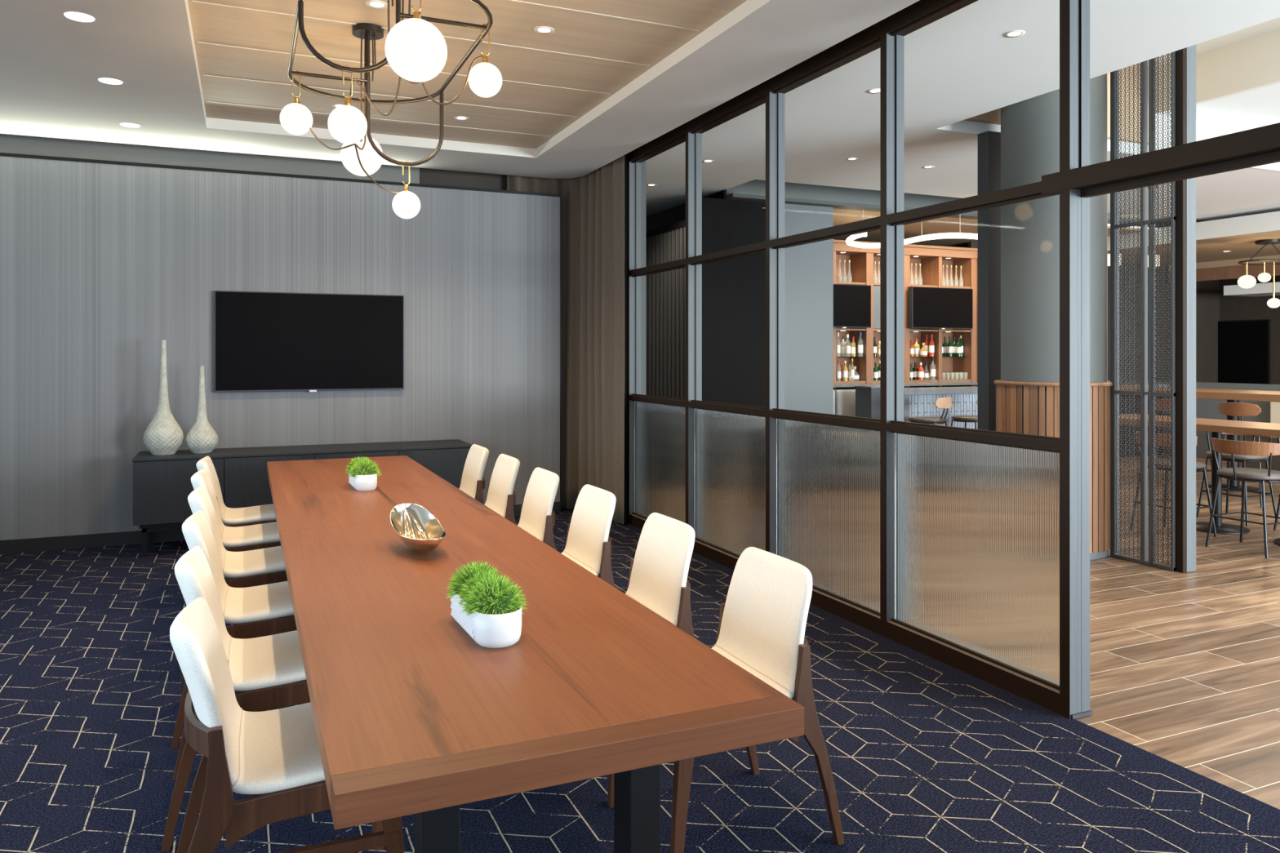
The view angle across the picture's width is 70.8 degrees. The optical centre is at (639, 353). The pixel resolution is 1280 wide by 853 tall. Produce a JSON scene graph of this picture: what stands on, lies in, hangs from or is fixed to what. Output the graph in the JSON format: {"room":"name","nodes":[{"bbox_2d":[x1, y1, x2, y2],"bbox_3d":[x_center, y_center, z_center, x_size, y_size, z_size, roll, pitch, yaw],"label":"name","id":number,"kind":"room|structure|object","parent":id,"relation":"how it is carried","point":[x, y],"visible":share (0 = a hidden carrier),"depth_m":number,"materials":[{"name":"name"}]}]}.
{"room":"private dining room","nodes":[
{"label":"private dining room","id":0,"kind":"room"},
{"bbox_2d":[0,133,506,190],"bbox_3d":[-2.884,-0.320,7.820,5.600,3.600,0.060,0,0,-24],"label":"wall","id":1,"kind":"structure","parent":0,"point":[10,144],"depth_m":7.54,"materials":[{"name":"grey paint"}]},
{"bbox_2d":[0,155,559,540],"bbox_3d":[-3.042,0.010,7.423,4.990,2.940,0.060,0,0,-24],"label":"wall","id":2,"kind":"structure","parent":0,"point":[101,264],"depth_m":7.23,"materials":[{"name":"grey fabric"}]},
{"bbox_2d":[0,502,560,554],"bbox_3d":[-3.027,1.430,7.388,4.990,0.100,0.016,0,0,-24],"label":"baseboard","id":3,"kind":"structure","parent":2,"relation":"attached to","point":[114,539],"depth_m":6.87,"materials":[{"name":"black wood"}]},
{"bbox_2d":[0,152,560,196],"bbox_3d":[-3.040,-1.472,7.425,4.995,0.025,0.069,0,0,-24],"label":"trim","id":4,"kind":"structure","parent":2,"relation":"attached to","point":[6,154],"depth_m":7.36,"materials":[{"name":"black metal"}]},
{"bbox_2d":[214,290,404,392],"bbox_3d":[-2.724,-0.092,7.501,1.481,0.821,0.049,0,0,-24],"label":"television","id":5,"kind":"object","parent":2,"relation":"attached to","point":[264,341],"visible":1,"depth_m":7.46,"materials":[{"name":"black"}]},
{"bbox_2d":[560,196,561,512],"bbox_3d":[-0.752,0.010,8.427,0.012,2.940,0.062,0,0,-24],"label":"trim","id":6,"kind":"structure","parent":2,"relation":"attached to","point":[560,197],"depth_m":8.40,"materials":[{"name":"black metal"}]},
{"bbox_2d":[0,0,919,178],"bbox_3d":[-1.036,-1.704,3.056,5.157,0.140,9.630,0,0,-24],"label":"ceiling","id":7,"kind":"structure","parent":0,"point":[51,63],"depth_m":5.50,"materials":[{"name":"paint"}]},
{"bbox_2d":[63,11,94,22],"bbox_3d":[-2.719,-1.633,4.369,0.129,0.003,0.129,0,0,-24],"label":"recessed light","id":8,"kind":"object","parent":7,"relation":"in","point":[77,16],"visible":1,"depth_m":4.36,"materials":[{"name":"white"}]},
{"bbox_2d":[97,77,122,84],"bbox_3d":[-3.173,-1.633,5.398,0.129,0.003,0.129,0,0,-24],"label":"recessed light","id":9,"kind":"object","parent":7,"relation":"in","point":[106,80],"visible":1,"depth_m":5.39,"materials":[{"name":"white"}]},
{"bbox_2d":[120,122,140,127],"bbox_3d":[-3.645,-1.633,6.439,0.129,0.003,0.129,0,0,-24],"label":"recessed light","id":10,"kind":"object","parent":7,"relation":"in","point":[124,124],"visible":1,"depth_m":6.43,"materials":[{"name":"white"}]},
{"bbox_2d":[506,155,624,524],"bbox_3d":[-0.569,-0.201,8.270,1.312,3.338,0.475,0,0,32],"label":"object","id":11,"kind":"object","parent":7,"relation":"hanging from","point":[593,204],"visible":0.55,"depth_m":8.26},
{"bbox_2d":[187,0,746,148],"bbox_3d":[-0.670,-1.723,3.981,2.500,0.034,6.650,0,0,-24],"label":"ceiling","id":12,"kind":"structure","parent":0,"point":[595,48],"depth_m":5.20,"materials":[{"name":"brown wood"}]},
{"bbox_2d":[365,0,387,8],"bbox_3d":[-1.287,-1.708,4.408,0.110,0.003,0.110,0,0,-24],"label":"recessed light","id":13,"kind":"object","parent":12,"relation":"in","point":[380,4],"visible":0.94,"depth_m":4.41,"materials":[{"name":"white plastic"}]},
{"bbox_2d":[279,0,502,218],"bbox_3d":[-1.216,-1.216,4.270,0.876,0.988,2.005,0,0,-24],"label":"chandelier","id":14,"kind":"object","parent":12,"relation":"hanging from","point":[416,51],"visible":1,"depth_m":3.90,"materials":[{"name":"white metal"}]},
{"bbox_2d":[533,26,554,34],"bbox_3d":[-0.506,-1.708,4.756,0.110,0.003,0.110,0,0,-24],"label":"recessed light","id":15,"kind":"object","parent":12,"relation":"in","point":[543,29],"visible":1,"depth_m":4.75,"materials":[{"name":"white plastic"}]},
{"bbox_2d":[624,153,626,522],"bbox_3d":[-0.270,-0.320,8.377,0.114,3.600,1.040,0,0,-24],"label":"wall","id":16,"kind":"structure","parent":0,"point":[625,155],"depth_m":7.91,"materials":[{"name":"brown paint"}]},
{"bbox_2d":[626,152,641,524],"bbox_3d":[-0.051,-0.155,7.878,0.114,3.270,0.050,0,0,-24],"label":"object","id":17,"kind":"structure","parent":16,"relation":"attached to","point":[633,170],"depth_m":7.85,"materials":[{"name":"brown metal"}]},
{"bbox_2d":[629,121,702,530],"bbox_3d":[0.188,-0.155,7.333,0.114,3.270,1.140,0,0,-24],"label":"glass partition","id":18,"kind":"structure","parent":16,"relation":"in","point":[664,426],"depth_m":7.04,"materials":[{"name":"glass"}]},
{"bbox_2d":[0,453,1279,852],"bbox_3d":[4.678,1.509,6.638,18.500,0.061,14.800,0,0,-24],"label":"floor","id":19,"kind":"structure","parent":0,"point":[926,754],"depth_m":3.45,"materials":[{"name":"blue carpet"}]},
{"bbox_2d":[179,485,287,679],"bbox_3d":[-1.914,1.068,4.434,0.600,0.823,0.514,0,0,-24],"label":"dining chair","id":20,"kind":"object","parent":19,"relation":"on","point":[257,567],"visible":0.55,"depth_m":4.28,"materials":[{"name":"beige leather"}]},
{"bbox_2d":[170,510,297,749],"bbox_3d":[-1.581,1.068,3.724,0.600,0.823,0.514,0,0,-23],"label":"dining chair","id":21,"kind":"object","parent":19,"relation":"on","point":[261,611],"visible":0.5,"depth_m":3.55,"materials":[{"name":"beige leather"}]},
{"bbox_2d":[160,546,310,852],"bbox_3d":[-1.250,1.068,3.028,0.600,0.823,0.514,0,0,-24],"label":"dining chair","id":22,"kind":"object","parent":19,"relation":"on","point":[268,668],"visible":0.49,"depth_m":2.85,"materials":[{"name":"beige leather"}]},
{"bbox_2d":[195,456,285,572],"bbox_3d":[-2.513,1.068,5.733,0.600,0.823,0.514,0,0,-23],"label":"dining chair","id":23,"kind":"object","parent":19,"relation":"on","point":[260,514],"visible":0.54,"depth_m":5.62,"materials":[{"name":"beige leather"}]},
{"bbox_2d":[191,468,293,616],"bbox_3d":[-2.229,1.068,5.094,0.600,0.823,0.514,0,0,-23],"label":"dining chair","id":24,"kind":"object","parent":19,"relation":"on","point":[264,535],"visible":0.48,"depth_m":4.99,"materials":[{"name":"beige leather"}]},
{"bbox_2d":[169,597,404,852],"bbox_3d":[-0.924,1.068,2.374,0.600,0.823,0.514,0,0,-23],"label":"dining chair","id":25,"kind":"object","parent":19,"relation":"on","point":[274,755],"visible":0.74,"depth_m":2.18,"materials":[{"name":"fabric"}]},
{"bbox_2d":[131,439,471,557],"bbox_3d":[-2.630,1.120,7.229,2.482,0.720,0.577,0,0,-24],"label":"credenza","id":26,"kind":"object","parent":19,"relation":"on","point":[162,486],"visible":0.59,"depth_m":6.78,"materials":[{"name":"grey wood"}]},
{"bbox_2d":[142,340,183,455],"bbox_3d":[-3.600,0.329,6.807,0.271,0.862,0.273,0,0,43],"label":"vase","id":27,"kind":"object","parent":26,"relation":"on","point":[163,436],"visible":1,"depth_m":6.75,"materials":[{"name":"ceramic"}]},
{"bbox_2d":[185,365,218,453],"bbox_3d":[-3.362,0.427,6.912,0.231,0.665,0.232,0,0,38],"label":"vase","id":28,"kind":"object","parent":26,"relation":"on","point":[202,437],"visible":1,"depth_m":6.87,"materials":[{"name":"ceramic"}]},
{"bbox_2d":[458,444,488,504],"bbox_3d":[-1.347,1.068,6.321,0.600,0.823,0.514,0,0,-23],"label":"dining chair","id":29,"kind":"object","parent":19,"relation":"on","point":[473,482],"visible":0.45,"depth_m":6.34,"materials":[{"name":"beige leather"}]},
{"bbox_2d":[484,453,519,524],"bbox_3d":[-1.047,1.068,5.691,0.600,0.823,0.514,0,0,-24],"label":"dining chair","id":30,"kind":"object","parent":19,"relation":"on","point":[501,495],"visible":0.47,"depth_m":5.71,"materials":[{"name":"beige leather"}]},
{"bbox_2d":[266,455,804,852],"bbox_3d":[-1.109,1.111,4.042,0.939,0.737,5.105,0,0,-24],"label":"conference table","id":31,"kind":"object","parent":19,"relation":"on","point":[412,715],"visible":0.98,"depth_m":2.10,"materials":[{"name":"brown wood"}]},
{"bbox_2d":[346,456,381,491],"bbox_3d":[-1.540,0.658,5.004,0.185,0.170,0.346,0,0,-26],"label":"planter","id":32,"kind":"object","parent":31,"relation":"on","point":[362,473],"visible":1,"depth_m":4.88,"materials":[{"name":"white ceramic"}]},
{"bbox_2d":[390,502,446,552],"bbox_3d":[-0.832,0.666,3.391,0.180,0.147,0.414,0,0,-29],"label":"decorative bowl","id":33,"kind":"object","parent":31,"relation":"on","point":[418,528],"visible":1,"depth_m":3.49,"materials":[{"name":"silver metal"}]},
{"bbox_2d":[446,560,527,648],"bbox_3d":[-0.414,0.658,2.423,0.186,0.170,0.359,0,0,-26],"label":"planter","id":34,"kind":"object","parent":31,"relation":"on","point":[484,604],"visible":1,"depth_m":2.31,"materials":[{"name":"white ceramic"}]},
{"bbox_2d":[517,466,559,550],"bbox_3d":[-0.734,1.068,4.982,0.600,0.823,0.514,0,0,-23],"label":"dining chair","id":35,"kind":"object","parent":19,"relation":"on","point":[537,517],"visible":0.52,"depth_m":5.01,"materials":[{"name":"beige leather"}]},
{"bbox_2d":[561,484,616,586],"bbox_3d":[-0.404,1.068,4.300,0.600,0.823,0.514,0,0,-24],"label":"dining chair","id":36,"kind":"object","parent":19,"relation":"on","point":[588,541],"visible":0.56,"depth_m":4.33,"materials":[{"name":"beige leather"}]},
{"bbox_2d":[625,512,695,637],"bbox_3d":[-0.079,1.068,3.498,0.600,0.823,0.514,0,0,-23],"label":"dining chair","id":37,"kind":"object","parent":19,"relation":"on","point":[658,580],"visible":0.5,"depth_m":3.54,"materials":[{"name":"beige leather"}]},
{"bbox_2d":[607,546,844,852],"bbox_3d":[0.241,1.068,2.835,0.600,0.823,0.514,0,0,-23],"label":"dining chair","id":38,"kind":"object","parent":19,"relation":"on","point":[763,615],"visible":0.6,"depth_m":2.80,"materials":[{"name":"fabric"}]},
{"bbox_2d":[688,79,784,569],"bbox_3d":[0.647,-0.155,6.285,0.114,3.270,1.148,0,0,-24],"label":"glass partition","id":39,"kind":"structure","parent":19,"relation":"on","point":[735,445],"depth_m":6.04,"materials":[{"name":"clear glass"}]},
{"bbox_2d":[769,17,903,637],"bbox_3d":[1.107,-0.155,5.237,0.114,3.270,1.142,0,0,-24],"label":"glass partition","id":40,"kind":"structure","parent":19,"relation":"on","point":[836,473],"depth_m":4.99,"materials":[{"name":"clear glass"}]},
{"bbox_2d":[854,385,879,418],"bbox_3d":[2.955,0.948,11.462,0.300,1.065,0.340,0,0,-24],"label":"station","id":41,"kind":"object","parent":19,"relation":"on","point":[867,397],"visible":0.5,"depth_m":11.33,"materials":[{"name":"grey paint"}]},
{"bbox_2d":[833,239,977,389],"bbox_3d":[3.440,-0.035,12.723,3.720,3.030,0.700,0,0,-24],"label":"bar cabinet","id":42,"kind":"object","parent":19,"relation":"on","point":[862,269],"visible":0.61,"depth_m":12.97,"materials":[{"name":"brown wood"}]},
{"bbox_2d":[833,389,855,416],"bbox_3d":[2.853,0.950,12.018,0.640,0.940,0.220,0,0,-24],"label":"fridge","id":43,"kind":"object","parent":42,"relation":"in","point":[845,399],"visible":0.1,"depth_m":11.87,"materials":[{"name":"silver metal"}]},
{"bbox_2d":[842,360,848,381],"bbox_3d":[2.838,0.239,12.459,0.071,0.280,0.071,0,0,-24],"label":"bottle","id":44,"kind":"object","parent":42,"relation":"on","point":[845,371],"visible":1,"depth_m":12.44,"materials":[{"name":"gold glass"}]},
{"bbox_2d":[833,284,871,328],"bbox_3d":[2.770,-0.645,12.276,0.894,0.597,0.061,0,0,-24],"label":"television","id":45,"kind":"object","parent":42,"relation":"attached to","point":[851,303],"visible":0.6,"depth_m":12.30,"materials":[{"name":"grey plastic"}]},
{"bbox_2d":[850,336,856,356],"bbox_3d":[2.993,-0.098,12.636,0.080,0.280,0.080,0,0,-24],"label":"bottle","id":46,"kind":"object","parent":42,"relation":"on","point":[853,345],"visible":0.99,"depth_m":12.61,"materials":[{"name":"yellow glass"}]},
{"bbox_2d":[873,362,878,380],"bbox_3d":[3.314,0.254,12.668,0.075,0.250,0.075,0,0,-24],"label":"bottle","id":47,"kind":"object","parent":42,"relation":"on","point":[875,369],"visible":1,"depth_m":12.64,"materials":[{"name":"green glass"}]},
{"bbox_2d":[873,285,879,328],"bbox_3d":[3.481,-0.650,12.692,0.490,0.600,0.010,0,0,-24],"label":"mirror","id":48,"kind":"object","parent":42,"relation":"on","point":[876,288],"depth_m":12.61,"materials":[{"name":"grey mirror"}]},
{"bbox_2d":[835,378,970,383],"bbox_3d":[3.385,0.398,12.836,3.310,0.035,0.368,0,0,-24],"label":"shelf","id":49,"kind":"object","parent":42,"relation":"attached to","point":[837,380],"depth_m":12.82,"materials":[{"name":"brown wood"}]},
{"bbox_2d":[835,328,970,332],"bbox_3d":[3.385,-0.333,12.836,3.310,0.025,0.368,0,0,-24],"label":"shelf","id":50,"kind":"object","parent":42,"relation":"attached to","point":[837,330],"depth_m":12.87,"materials":[{"name":"brown wood"}]},
{"bbox_2d":[835,281,970,288],"bbox_3d":[3.385,-0.973,12.836,3.310,0.025,0.368,0,0,-24],"label":"shelf","id":51,"kind":"object","parent":42,"relation":"attached to","point":[906,284],"depth_m":12.91,"materials":[{"name":"brown wood"}]},
{"bbox_2d":[833,382,977,387],"bbox_3d":[3.440,0.432,12.723,3.720,0.035,0.700,0,0,-24],"label":"countertop","id":52,"kind":"structure","parent":42,"relation":"on","point":[928,384],"depth_m":12.59,"materials":[{"name":"grey stone"}]},
{"bbox_2d":[910,339,914,356],"bbox_3d":[3.896,-0.078,12.923,0.071,0.240,0.071,0,0,-24],"label":"bottle","id":53,"kind":"object","parent":42,"relation":"on","point":[912,347],"visible":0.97,"depth_m":12.89,"materials":[{"name":"orange glass"}]},
{"bbox_2d":[912,362,917,379],"bbox_3d":[3.998,0.254,13.077,0.080,0.250,0.080,0,0,-24],"label":"bottle","id":54,"kind":"object","parent":42,"relation":"on","point":[915,368],"visible":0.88,"depth_m":13.04,"materials":[{"name":"black glass"}]},
{"bbox_2d":[913,339,919,356],"bbox_3d":[4.016,-0.083,13.085,0.098,0.250,0.098,0,0,-24],"label":"bottle","id":55,"kind":"object","parent":42,"relation":"on","point":[917,347],"visible":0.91,"depth_m":13.04,"materials":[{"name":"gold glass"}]},
{"bbox_2d":[917,362,924,379],"bbox_3d":[4.050,0.254,12.990,0.086,0.250,0.086,0,0,-24],"label":"bottle","id":56,"kind":"object","parent":42,"relation":"on","point":[920,371],"visible":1,"depth_m":12.96,"materials":[{"name":"orange"}]},
{"bbox_2d":[920,342,927,356],"bbox_3d":[4.096,-0.058,13.010,0.107,0.200,0.107,0,0,-24],"label":"bottle","id":57,"kind":"object","parent":42,"relation":"on","point":[923,352],"visible":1,"depth_m":12.97,"materials":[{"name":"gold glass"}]},
{"bbox_2d":[928,334,934,356],"bbox_3d":[4.233,-0.118,13.071,0.075,0.320,0.075,0,0,-24],"label":"bottle","id":58,"kind":"object","parent":42,"relation":"on","point":[931,344],"visible":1,"depth_m":13.05,"materials":[{"name":"red glass"}]},
{"bbox_2d":[907,286,973,328],"bbox_3d":[4.322,-0.647,12.934,1.105,0.594,0.101,0,0,-24],"label":"television","id":59,"kind":"object","parent":42,"relation":"attached to","point":[928,308],"visible":1,"depth_m":12.86,"materials":[{"name":"grey"}]},
{"bbox_2d":[942,337,947,356],"bbox_3d":[4.509,-0.103,13.301,0.071,0.290,0.071,0,0,-24],"label":"bottle","id":60,"kind":"object","parent":42,"relation":"on","point":[945,344],"visible":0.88,"depth_m":13.27,"materials":[{"name":"green glass"}]},
{"bbox_2d":[947,336,952,356],"bbox_3d":[4.550,-0.103,13.209,0.071,0.290,0.071,0,0,-24],"label":"bottle","id":61,"kind":"object","parent":42,"relation":"on","point":[949,344],"visible":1,"depth_m":13.18,"materials":[{"name":"green glass"}]},
{"bbox_2d":[952,337,956,356],"bbox_3d":[4.670,-0.103,13.371,0.071,0.290,0.071,0,0,-24],"label":"bottle","id":62,"kind":"object","parent":42,"relation":"on","point":[954,344],"visible":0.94,"depth_m":13.34,"materials":[{"name":"green glass"}]},
{"bbox_2d":[956,337,961,356],"bbox_3d":[4.701,-0.098,13.276,0.071,0.280,0.071,0,0,-24],"label":"bottle","id":63,"kind":"object","parent":42,"relation":"on","point":[958,344],"visible":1,"depth_m":13.25,"materials":[{"name":"green glass"}]},
{"bbox_2d":[908,396,951,426],"bbox_3d":[3.468,0.997,10.784,0.468,0.969,0.465,0,0,44],"label":"bar stool","id":64,"kind":"object","parent":19,"relation":"on","point":[943,402],"visible":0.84,"depth_m":10.61,"materials":[{"name":"beige wood"}]},
{"bbox_2d":[951,399,977,429],"bbox_3d":[4.071,0.997,11.048,0.465,0.969,0.468,0,0,-42],"label":"bar stool","id":65,"kind":"object","parent":19,"relation":"on","point":[963,418],"visible":0.32,"depth_m":10.93,"materials":[{"name":"grey"}]},
{"bbox_2d":[886,0,1092,719],"bbox_3d":[1.568,-0.155,4.190,0.118,3.270,1.146,0,0,-24],"label":"glass partition","id":66,"kind":"structure","parent":19,"relation":"on","point":[992,528],"depth_m":3.96,"materials":[{"name":"glass"}]},
{"bbox_2d":[977,130,1000,431],"bbox_3d":[2.863,-0.155,7.327,0.190,3.270,0.120,0,0,-24],"label":"pillar","id":67,"kind":"structure","parent":19,"relation":"on","point":[988,142],"depth_m":7.27,"materials":[{"name":"grey paint"}]},
{"bbox_2d":[903,383,1168,457],"bbox_3d":[5.388,0.963,12.338,4.820,1.035,0.470,0,0,-24],"label":"bar counter","id":68,"kind":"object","parent":19,"relation":"on","point":[917,402],"depth_m":11.57,"materials":[{"name":"tile"}]},
{"bbox_2d":[994,73,1112,559],"bbox_3d":[3.127,-0.545,6.822,0.830,4.050,0.830,0,0,-24],"label":"column","id":69,"kind":"structure","parent":19,"relation":"on","point":[1028,388],"depth_m":6.54,"materials":[{"name":"grey paint"}]},
{"bbox_2d":[1110,44,1195,573],"bbox_3d":[3.607,-0.545,6.348,0.155,4.050,0.540,0,0,-24],"label":"screen","id":70,"kind":"object","parent":19,"relation":"on","point":[1182,219],"visible":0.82,"depth_m":6.25,"materials":[{"name":"grey metal"}]},
{"bbox_2d":[1129,431,1217,537],"bbox_3d":[4.353,1.062,7.391,0.481,0.839,0.515,0,0,-24],"label":"bar stool","id":71,"kind":"object","parent":19,"relation":"on","point":[1200,466],"visible":0.31,"depth_m":7.30,"materials":[{"name":"grey metal"}]},
{"bbox_2d":[1155,399,1211,472],"bbox_3d":[5.798,0.982,9.640,0.468,0.999,0.465,0,0,-24],"label":"bar stool","id":72,"kind":"object","parent":19,"relation":"on","point":[1207,433],"visible":0.07,"depth_m":9.55,"materials":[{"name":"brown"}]},
{"bbox_2d":[1119,413,1279,545],"bbox_3d":[5.154,1.030,6.983,0.670,0.900,3.450,0,0,-24],"label":"table","id":73,"kind":"object","parent":19,"relation":"on","point":[1216,427],"visible":0.61,"depth_m":7.52,"materials":[{"name":"brown wood"}]},
{"bbox_2d":[1119,385,1279,496],"bbox_3d":[6.697,0.945,9.379,0.900,1.070,4.600,0,0,-24],"label":"table","id":74,"kind":"object","parent":19,"relation":"on","point":[1230,395],"visible":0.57,"depth_m":9.71,"materials":[{"name":"brown wood"}]},
{"bbox_2d":[1195,432,1278,525],"bbox_3d":[5.345,1.062,8.044,0.481,0.839,0.515,0,0,-24],"label":"bar stool","id":75,"kind":"object","parent":19,"relation":"on","point":[1226,457],"visible":0.61,"depth_m":7.92,"materials":[{"name":"grey"}]},
{"bbox_2d":[1204,437,1279,558],"bbox_3d":[4.600,1.062,6.778,0.481,0.839,0.515,0,0,-24],"label":"bar stool","id":76,"kind":"object","parent":19,"relation":"on","point":[1233,447],"visible":1,"depth_m":6.67,"materials":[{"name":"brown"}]},
{"bbox_2d":[1217,402,1279,506],"bbox_3d":[6.087,0.982,8.981,0.468,0.999,0.465,0,0,-24],"label":"bar stool","id":77,"kind":"object","parent":19,"relation":"on","point":[1233,409],"visible":0.38,"depth_m":8.85,"materials":[{"name":"brown wood"}]},
{"bbox_2d":[1245,401,1279,471],"bbox_3d":[8.631,0.990,10.446,0.640,0.980,2.800,0,0,-24],"label":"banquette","id":78,"kind":"object","parent":19,"relation":"on","point":[1274,406],"visible":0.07,"depth_m":11.50,"materials":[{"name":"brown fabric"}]},
{"bbox_2d":[1273,495,1279,530],"bbox_3d":[5.614,1.062,7.430,0.481,0.839,0.515,0,0,-24],"label":"bar stool","id":79,"kind":"object","parent":19,"relation":"on","point":[1278,504],"visible":1,"depth_m":7.53,"materials":[{"name":"grey metal"}]},
{"bbox_2d":[641,160,645,395],"bbox_3d":[-0.837,-0.470,9.952,0.060,3.900,4.300,0,0,-24],"label":"wall","id":80,"kind":"structure","parent":0,"point":[643,163],"depth_m":7.99,"materials":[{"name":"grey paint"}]},
{"bbox_2d":[645,219,685,399],"bbox_3d":[0.122,0.005,10.765,0.090,2.950,2.380,0,0,-24],"label":"wall","id":81,"kind":"structure","parent":0,"point":[665,291],"depth_m":10.29,"materials":[{"name":"grey"}]},
{"bbox_2d":[702,197,833,414],"bbox_3d":[1.393,-0.102,10.045,1.780,3.165,0.080,0,0,-24],"label":"wall","id":82,"kind":"structure","parent":0,"point":[734,289],"depth_m":9.99,"materials":[{"name":"grey paint"}]},
{"bbox_2d":[645,190,960,387],"bbox_3d":[4.977,-0.470,14.795,11.400,3.900,0.100,0,0,-24],"label":"wall","id":83,"kind":"structure","parent":0,"point":[676,214],"depth_m":12.74,"materials":[{"name":"black paint"}]},
{"bbox_2d":[724,179,977,219],"bbox_3d":[3.431,-2.027,10.851,5.400,0.685,0.200,0,0,-24],"label":"wall","id":84,"kind":"structure","parent":0,"point":[839,197],"depth_m":10.32,"materials":[{"name":"grey paint"}]},
{"bbox_2d":[645,0,1279,220],"bbox_3d":[7.184,-1.840,7.737,13.026,0.100,14.800,0,0,-24],"label":"ceiling","id":85,"kind":"structure","parent":0,"point":[961,65],"depth_m":6.42,"materials":[{"name":"white paint"}]},
{"bbox_2d":[866,88,879,93],"bbox_3d":[1.601,-1.788,6.134,0.112,0.003,0.112,0,0,-24],"label":"recessed light","id":86,"kind":"object","parent":85,"relation":"in","point":[873,91],"visible":0.86,"depth_m":6.13,"materials":[{"name":"white plastic"}]},
{"bbox_2d":[1004,30,1025,37],"bbox_3d":[2.095,-1.788,5.038,0.112,0.003,0.112,0,0,-24],"label":"recessed light","id":87,"kind":"object","parent":85,"relation":"in","point":[1013,33],"visible":1,"depth_m":5.04,"materials":[{"name":"white plastic"}]},
{"bbox_2d":[833,208,1148,247],"bbox_3d":[5.914,-1.740,13.655,10.600,0.060,2.940,0,0,-24],"label":"ceiling","id":88,"kind":"structure","parent":0,"point":[841,216],"depth_m":12.28,"materials":[{"name":"beige"}]},
{"bbox_2d":[845,231,879,248],"label":"pendant","id":89,"kind":"object","parent":88,"relation":"hanging from","point":[849,240],"depth_m":11.46,"materials":[{"name":"silver metal"}]},
{"bbox_2d":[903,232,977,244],"label":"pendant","id":90,"kind":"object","parent":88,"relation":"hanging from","point":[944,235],"depth_m":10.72,"materials":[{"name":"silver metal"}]},
{"bbox_2d":[967,241,1219,382],"bbox_3d":[7.673,-0.120,14.923,5.760,3.200,0.070,0,0,-24],"label":"wall","id":91,"kind":"structure","parent":0,"point":[1207,292],"depth_m":15.80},
{"bbox_2d":[1168,254,1279,283],"bbox_3d":[10.413,-1.542,12.483,0.100,0.675,6.500,0,0,-24],"label":"trim","id":92,"kind":"structure","parent":91,"relation":"attached to","point":[1228,268],"depth_m":14.46,"materials":[{"name":"brown wood"}]},
{"bbox_2d":[964,17,1279,144],"bbox_3d":[5.256,-2.265,3.626,2.460,0.750,8.820,0,0,-24],"label":"ceiling","id":93,"kind":"structure","parent":0,"point":[993,117],"depth_m":7.51,"materials":[{"name":"white paint"}]},
{"bbox_2d":[1107,212,1208,227],"bbox_3d":[10.695,-2.020,9.276,5.360,0.280,14.800,0,0,-24],"label":"ceiling","id":94,"kind":"structure","parent":0,"point":[1108,214],"depth_m":12.67,"materials":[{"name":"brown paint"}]},
{"bbox_2d":[1107,230,1279,265],"bbox_3d":[8.758,-1.535,12.522,2.900,0.050,5.100,0,0,-24],"label":"ceiling","id":95,"kind":"structure","parent":0,"point":[1241,246],"depth_m":12.95,"materials":[{"name":"beige"}]},
{"bbox_2d":[1237,238,1279,307],"bbox_3d":[8.391,-1.060,12.001,0.871,0.901,0.622,0,0,-24],"label":"globe pendant","id":96,"kind":"object","parent":95,"relation":"hanging from","point":[1246,281],"visible":1,"depth_m":11.96,"materials":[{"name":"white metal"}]},
{"bbox_2d":[1107,379,1279,458],"bbox_3d":[7.976,0.945,12.998,0.150,1.070,3.600,0,0,-24],"label":"wall","id":97,"kind":"structure","parent":0,"point":[1206,408],"depth_m":12.61,"materials":[{"name":"grey"}]},
{"bbox_2d":[1107,210,1279,250],"bbox_3d":[7.412,-1.625,11.931,0.040,0.230,5.100,0,0,-24],"label":"ceiling","id":98,"kind":"structure","parent":0,"point":[1269,221],"depth_m":11.53,"materials":[{"name":"white paint"}]},
{"bbox_2d":[1155,28,1279,114],"bbox_3d":[6.422,-2.400,4.105,0.060,0.480,8.760,0,0,-24],"label":"ceiling","id":99,"kind":"structure","parent":0,"point":[1253,63],"depth_m":7.44,"materials":[{"name":"white paint"}]},
{"bbox_2d":[1155,113,1279,173],"bbox_3d":[6.180,-2.215,8.814,3.400,0.850,0.060,0,0,-24],"label":"ceiling","id":100,"kind":"structure","parent":0,"point":[1204,130],"depth_m":8.42,"materials":[{"name":"white paint"}]},
{"bbox_2d":[1160,83,1279,128],"bbox_3d":[7.967,-2.190,4.815,3.340,0.060,8.820,0,0,-24],"label":"ceiling","id":101,"kind":"structure","parent":0,"point":[1260,107],"depth_m":7.95,"materials":[{"name":"white paint"}]},
{"bbox_2d":[1219,275,1279,384],"bbox_3d":[12.940,-0.230,10.207,0.100,3.420,14.700,0,0,-24],"label":"wall","id":102,"kind":"structure","parent":0,"point":[1232,308],"depth_m":15.43,"materials":[{"name":"grey paint"}]},
{"bbox_2d":[1217,319,1270,384],"bbox_3d":[10.442,-0.025,15.717,0.039,1.110,1.040,0,0,-24],"label":"wall screen","id":103,"kind":"object","parent":102,"relation":"attached to","point":[1243,345],"visible":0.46,"depth_m":15.60,"materials":[{"name":"black plastic"}]},
{"bbox_2d":[1223,281,1279,296],"bbox_3d":[10.757,-1.040,13.317,0.800,0.160,3.750,0,0,-24],"label":"ceiling beam","id":104,"kind":"structure","parent":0,"point":[1259,289],"depth_m":14.52,"materials":[{"name":"white paint"}]},
{"bbox_3d":[1.509,-1.955,4.320,0.114,0.330,9.900,0,0,-24],"label":"trim","id":105,"kind":"structure","parent":0,"visible":0},
{"bbox_2d":[1041,122,1279,197],"bbox_3d":[2.616,-1.214,1.791,0.118,1.152,4.380,0,0,-24],"label":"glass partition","id":106,"kind":"structure","parent":105,"relation":"attached to","point":[1258,146],"depth_m":3.26,"materials":[{"name":"brown metal"}]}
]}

